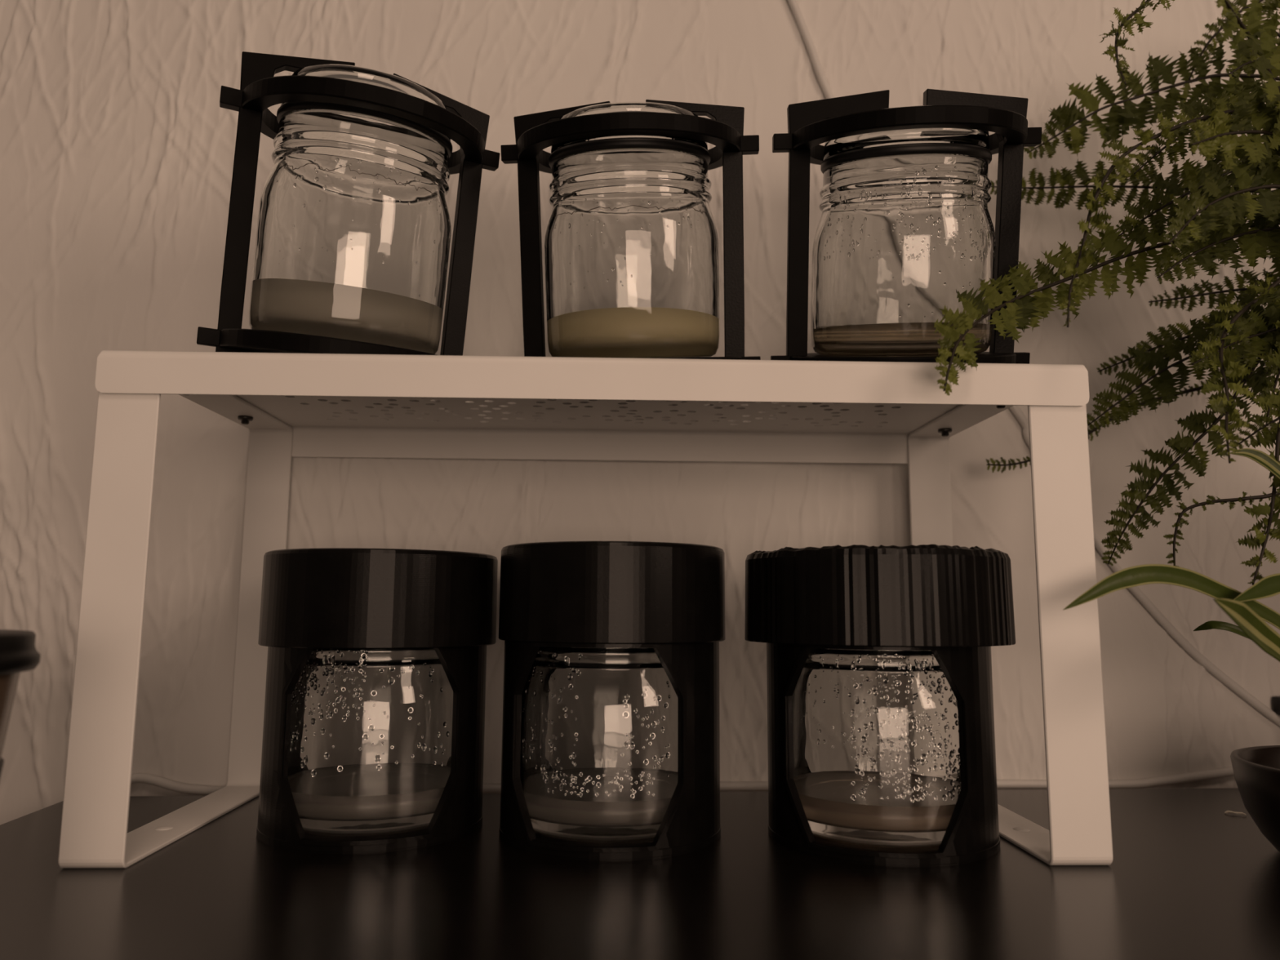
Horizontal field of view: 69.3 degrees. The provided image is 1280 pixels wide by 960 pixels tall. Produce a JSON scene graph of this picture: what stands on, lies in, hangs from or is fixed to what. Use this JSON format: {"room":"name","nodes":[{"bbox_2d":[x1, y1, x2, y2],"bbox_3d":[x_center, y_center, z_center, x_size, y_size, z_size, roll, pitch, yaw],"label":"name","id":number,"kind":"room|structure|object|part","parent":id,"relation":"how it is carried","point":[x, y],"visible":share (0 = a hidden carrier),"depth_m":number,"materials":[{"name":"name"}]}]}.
{"room":"kitchen","nodes":[
{"label":"kitchen","id":0,"kind":"room"},
{"bbox_2d":[0,0,1279,824],"bbox_3d":[-0.019,-0.362,0.539,3.200,2.480,0.124,1,-8,-4],"label":"wall","id":1,"kind":"structure","parent":0,"point":[117,143],"depth_m":0.44,"materials":[{"name":"paint"}]},
{"bbox_2d":[130,766,1234,795],"bbox_3d":[0.071,0.188,0.409,0.622,0.136,0.004,1,-8,-4],"label":"cable","id":2,"kind":"object","parent":1,"relation":"attached to","point":[149,779],"visible":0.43,"depth_m":0.42,"materials":[{"name":"white plastic"}]},
{"bbox_2d":[786,0,1279,726],"bbox_3d":[0.198,-0.091,0.456,0.323,0.487,0.004,1,-8,-4],"label":"cable","id":3,"kind":"object","parent":1,"relation":"attached to","point":[1018,413],"visible":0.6,"depth_m":0.44,"materials":[{"name":"white plastic"}]},
{"bbox_2d":[1271,696,1279,715],"bbox_3d":[0.310,0.105,0.430,0.024,0.008,0.016,1,-8,-2],"label":"plug","id":4,"kind":"object","parent":1,"relation":"attached to","point":[1275,700],"visible":1,"depth_m":0.43,"materials":[{"name":"black plastic"}]},
{"bbox_3d":[0.011,0.769,-0.726,3.400,0.100,2.582,1,-8,-2],"label":"floor","id":5,"kind":"structure","parent":0,"visible":0},
{"bbox_2d":[0,787,1279,959],"bbox_3d":[0.410,0.460,0.067,1.250,0.730,0.620,1,-8,-4],"label":"desk","id":6,"kind":"object","parent":5,"relation":"on","point":[1186,878],"visible":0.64,"depth_m":0.25,"materials":[{"name":"black wood"}]},
{"bbox_2d":[0,629,40,777],"bbox_3d":[-0.187,0.071,0.209,0.083,0.072,0.083,1,-8,-2],"label":"cup","id":7,"kind":"object","parent":6,"relation":"on","point":[19,653],"visible":1,"depth_m":0.22,"materials":[{"name":"black rubber"}]},
{"bbox_3d":[-0.187,0.041,0.213,0.083,0.012,0.083,1,-8,-2],"label":"lid","id":8,"kind":"part","parent":7,"relation":"part of","materials":[{"name":"black plastic"}]},
{"bbox_2d":[256,547,497,853],"bbox_3d":[-0.096,0.076,0.340,0.084,0.097,0.084,2,-8,-12],"label":"canister","id":9,"kind":"object","parent":6,"relation":"on","point":[445,602],"visible":0.89,"depth_m":0.31,"materials":[{"name":"black plastic"}]},
{"bbox_3d":[-0.096,0.123,0.334,0.078,0.003,0.078,2,-8,-12],"label":"plate","id":10,"kind":"part","parent":9,"relation":"part of","materials":[{"name":"black plastic"}]},
{"bbox_2d":[287,648,453,836],"bbox_3d":[-0.096,0.086,0.339,0.069,0.070,0.069,1,-8,-2],"label":"glass jar","id":11,"kind":"object","parent":9,"relation":"in","point":[371,730],"visible":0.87,"depth_m":0.31,"materials":[{"name":"glass"}]},
{"bbox_2d":[57,350,1112,867],"bbox_3d":[-0.015,0.047,0.352,0.320,0.159,0.127,1,-8,-2],"label":"shelf riser","id":12,"kind":"object","parent":6,"relation":"on","point":[291,405],"visible":0.99,"depth_m":0.30,"materials":[{"name":"metal"}]},
{"bbox_2d":[196,51,499,355],"bbox_3d":[-0.106,-0.094,0.347,0.098,0.116,0.098,-1,-8,12],"label":"holder","id":13,"kind":"object","parent":12,"relation":"on","point":[260,90],"visible":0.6,"depth_m":0.33,"materials":[{"name":"black plastic"}]},
{"bbox_3d":[-0.111,-0.047,0.348,0.100,0.006,0.086,6,2,-25],"label":"plate","id":14,"kind":"part","parent":13,"relation":"part of","materials":[{"name":"black plastic"}]},
{"bbox_2d":[248,63,452,354],"bbox_3d":[-0.106,-0.096,0.348,0.070,0.104,0.079,8,-11,-44],"label":"glass jar","id":15,"kind":"object","parent":13,"relation":"in","point":[353,239],"visible":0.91,"depth_m":0.32,"materials":[{"name":"glass"}]},
{"bbox_3d":[-0.101,-0.138,0.345,0.061,0.015,0.061,6,2,-25],"label":"glass lid","id":16,"kind":"part","parent":15,"relation":"part of","materials":[{"name":"clear glass"}]},
{"bbox_2d":[500,99,760,359],"bbox_3d":[-0.003,-0.089,0.366,0.098,0.113,0.103,-6,-10,40],"label":"holder","id":17,"kind":"object","parent":12,"relation":"on","point":[538,131],"visible":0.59,"depth_m":0.36,"materials":[{"name":"black plastic"}]},
{"bbox_2d":[544,102,719,358],"bbox_3d":[-0.003,-0.093,0.367,0.069,0.103,0.083,-1,-8,12],"label":"glass jar","id":18,"kind":"object","parent":17,"relation":"in","point":[632,250],"visible":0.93,"depth_m":0.34,"materials":[{"name":"glass"}]},
{"bbox_3d":[-0.004,-0.134,0.360,0.061,0.015,0.061,-1,7,4],"label":"glass lid","id":19,"kind":"part","parent":18,"relation":"part of","materials":[{"name":"clear glass"}]},
{"bbox_3d":[-0.002,-0.045,0.371,0.100,0.006,0.086,-1,7,4],"label":"plate","id":20,"kind":"part","parent":17,"relation":"part of","materials":[{"name":"black plastic"}]},
{"bbox_2d":[770,88,1041,364],"bbox_3d":[0.102,-0.089,0.360,0.100,0.113,0.105,-6,-10,39],"label":"holder","id":21,"kind":"object","parent":12,"relation":"on","point":[811,124],"visible":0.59,"depth_m":0.35,"materials":[{"name":"black plastic"}]},
{"bbox_3d":[0.102,-0.047,0.366,0.100,0.006,0.086,0,9,3],"label":"plate","id":22,"kind":"part","parent":21,"relation":"part of","materials":[{"name":"black plastic"}]},
{"bbox_2d":[810,105,995,355],"bbox_3d":[0.101,-0.092,0.361,0.069,0.100,0.084,-1,-8,10],"label":"glass jar","id":23,"kind":"object","parent":21,"relation":"in","point":[905,224],"visible":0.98,"depth_m":0.33,"materials":[{"name":"glass"}]},
{"bbox_3d":[0.101,-0.130,0.353,0.061,0.015,0.061,0,9,3],"label":"glass lid","id":24,"kind":"part","parent":23,"relation":"part of","materials":[{"name":"clear glass"}]},
{"bbox_2d":[498,541,724,861],"bbox_3d":[-0.010,0.075,0.334,0.082,0.100,0.082,-1,-8,8],"label":"canister","id":25,"kind":"object","parent":6,"relation":"on","point":[668,598],"visible":0.88,"depth_m":0.30,"materials":[{"name":"black plastic"}]},
{"bbox_2d":[520,646,677,843],"bbox_3d":[-0.010,0.086,0.333,0.069,0.070,0.069,1,-8,-2],"label":"glass jar","id":26,"kind":"object","parent":25,"relation":"in","point":[598,758],"visible":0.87,"depth_m":0.30,"materials":[{"name":"glass"}]},
{"bbox_3d":[-0.011,0.122,0.328,0.078,0.003,0.078,-1,-8,8],"label":"plate","id":27,"kind":"part","parent":25,"relation":"part of","materials":[{"name":"black plastic"}]},
{"bbox_2d":[744,544,1015,866],"bbox_3d":[0.085,0.075,0.330,0.092,0.099,0.092,-2,-8,17],"label":"canister","id":28,"kind":"object","parent":6,"relation":"on","point":[955,603],"visible":0.92,"depth_m":0.30,"materials":[{"name":"black plastic"}]},
{"bbox_2d":[792,648,960,848],"bbox_3d":[0.084,0.086,0.328,0.069,0.070,0.069,1,-8,-2],"label":"glass jar","id":29,"kind":"object","parent":28,"relation":"in","point":[876,735],"visible":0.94,"depth_m":0.30,"materials":[{"name":"glass"}]},
{"bbox_3d":[0.084,0.122,0.323,0.078,0.003,0.078,-2,-8,17],"label":"plate","id":30,"kind":"part","parent":28,"relation":"part of","materials":[{"name":"black plastic"}]},
{"bbox_2d":[932,0,1279,585],"bbox_3d":[0.265,-0.048,0.345,0.350,0.350,0.168,1,-8,-2],"label":"fern","id":31,"kind":"object","parent":6,"relation":"on","point":[1224,210],"visible":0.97,"depth_m":0.34,"materials":[{"name":"green plant"}]},
{"bbox_3d":[0.235,-0.063,0.328,0.286,0.085,0.069,1,-8,-2],"label":"frond stem","id":32,"kind":"part","parent":31,"relation":"part of","materials":[{"name":"green plant"}]},
{"bbox_3d":[0.278,-0.035,0.388,0.251,0.050,0.010,-2,-8,18],"label":"frond stem","id":33,"kind":"part","parent":31,"relation":"part of","materials":[{"name":"green plant"}]},
{"bbox_3d":[0.282,-0.083,0.381,0.256,0.121,0.010,-3,-8,21],"label":"frond stem","id":34,"kind":"part","parent":31,"relation":"part of","materials":[{"name":"green plant"}]},
{"bbox_3d":[0.260,-0.108,0.321,0.231,0.155,0.031,2,-8,-11],"label":"frond stem","id":35,"kind":"part","parent":31,"relation":"part of","materials":[{"name":"green plant"}]},
{"bbox_3d":[0.284,-0.058,0.376,0.178,0.070,0.008,-3,-8,22],"label":"frond stem","id":36,"kind":"part","parent":31,"relation":"part of","materials":[{"name":"green plant"}]},
{"bbox_3d":[0.283,-0.100,0.375,0.222,0.153,0.067,1,-8,-2],"label":"frond stem","id":37,"kind":"part","parent":31,"relation":"part of","materials":[{"name":"green plant"}]},
{"bbox_3d":[0.265,-0.080,0.311,0.267,0.096,0.034,1,-8,-2],"label":"frond stem","id":38,"kind":"part","parent":31,"relation":"part of","materials":[{"name":"green plant"}]},
{"bbox_3d":[0.288,-0.058,0.369,0.207,0.069,0.039,1,-8,-2],"label":"frond stem","id":39,"kind":"part","parent":31,"relation":"part of","materials":[{"name":"green plant"}]},
{"bbox_3d":[0.290,-0.026,0.348,0.211,0.113,0.022,-2,-8,18],"label":"frond stem","id":40,"kind":"part","parent":31,"relation":"part of","materials":[{"name":"green plant"}]},
{"bbox_3d":[0.280,-0.077,0.342,0.206,0.100,0.016,0,-8,4],"label":"frond stem","id":41,"kind":"part","parent":31,"relation":"part of","materials":[{"name":"green plant"}]},
{"bbox_3d":[0.270,-0.083,0.331,0.193,0.107,0.018,1,-8,-2],"label":"frond stem","id":42,"kind":"part","parent":31,"relation":"part of","materials":[{"name":"green plant"}]},
{"bbox_3d":[0.298,-0.059,0.372,0.164,0.072,0.005,-3,-8,21],"label":"frond stem","id":43,"kind":"part","parent":31,"relation":"part of","materials":[{"name":"green plant"}]},
{"bbox_3d":[0.284,-0.060,0.341,0.200,0.066,0.006,1,-8,-5],"label":"frond stem","id":44,"kind":"part","parent":31,"relation":"part of","materials":[{"name":"green plant"}]},
{"bbox_3d":[0.274,-0.065,0.318,0.223,0.070,0.018,2,-8,-10],"label":"frond stem","id":45,"kind":"part","parent":31,"relation":"part of","materials":[{"name":"green plant"}]},
{"bbox_3d":[0.305,-0.117,0.379,0.134,0.188,0.007,-2,-8,19],"label":"frond stem","id":46,"kind":"part","parent":31,"relation":"part of","materials":[{"name":"green plant"}]},
{"bbox_3d":[0.281,-0.018,0.337,0.184,0.102,0.008,1,-8,-4],"label":"frond stem","id":47,"kind":"part","parent":31,"relation":"part of","materials":[{"name":"green plant"}]},
{"bbox_3d":[0.268,-0.073,0.321,0.212,0.086,0.019,3,-8,-17],"label":"frond stem","id":48,"kind":"part","parent":31,"relation":"part of","materials":[{"name":"green plant"}]},
{"bbox_3d":[0.299,-0.058,0.349,0.196,0.065,0.010,1,-8,-3],"label":"frond stem","id":49,"kind":"part","parent":31,"relation":"part of","materials":[{"name":"green plant"}]},
{"bbox_3d":[0.304,-0.095,0.347,0.162,0.136,0.002,0,-8,0],"label":"frond stem","id":50,"kind":"part","parent":31,"relation":"part of","materials":[{"name":"green plant"}]},
{"bbox_3d":[0.277,-0.044,0.323,0.197,0.089,0.066,1,-8,-2],"label":"frond stem","id":51,"kind":"part","parent":31,"relation":"part of","materials":[{"name":"green plant"}]},
{"bbox_3d":[0.272,-0.087,0.304,0.216,0.108,0.078,1,-8,-2],"label":"frond stem","id":52,"kind":"part","parent":31,"relation":"part of","materials":[{"name":"green plant"}]},
{"bbox_3d":[0.311,-0.043,0.365,0.137,0.054,0.010,-2,-8,17],"label":"frond stem","id":53,"kind":"part","parent":31,"relation":"part of","materials":[{"name":"green plant"}]},
{"bbox_3d":[0.295,-0.022,0.323,0.200,0.119,0.019,1,-8,-5],"label":"frond stem","id":54,"kind":"part","parent":31,"relation":"part of","materials":[{"name":"green plant"}]},
{"bbox_3d":[0.300,-0.052,0.345,0.132,0.057,0.011,0,-8,0],"label":"frond stem","id":55,"kind":"part","parent":31,"relation":"part of","materials":[{"name":"green plant"}]},
{"bbox_2d":[1063,448,1279,852],"bbox_3d":[0.212,0.053,0.276,0.157,0.130,0.091,6,-10,-36],"label":"spider plant","id":56,"kind":"object","parent":6,"relation":"on","point":[1256,769],"visible":1,"depth_m":0.28,"materials":[{"name":"green plant"}]},
{"bbox_2d":[1224,810,1246,815],"bbox_3d":[0.231,0.129,0.359,0.007,0.001,0.002,-5,-10,36],"label":"paper scrap","id":57,"kind":"object","parent":6,"relation":"on","point":[1226,811],"visible":1,"depth_m":0.36,"materials":[{"name":"white paper"}]},
{"bbox_2d":[1230,745,1279,852],"bbox_3d":[0.239,0.105,0.289,0.091,0.031,0.091,1,-8,-2],"label":"bowl","id":58,"kind":"object","parent":6,"relation":"on","point":[1256,769],"depth_m":0.29,"materials":[{"name":"brown ceramic"}]}
]}

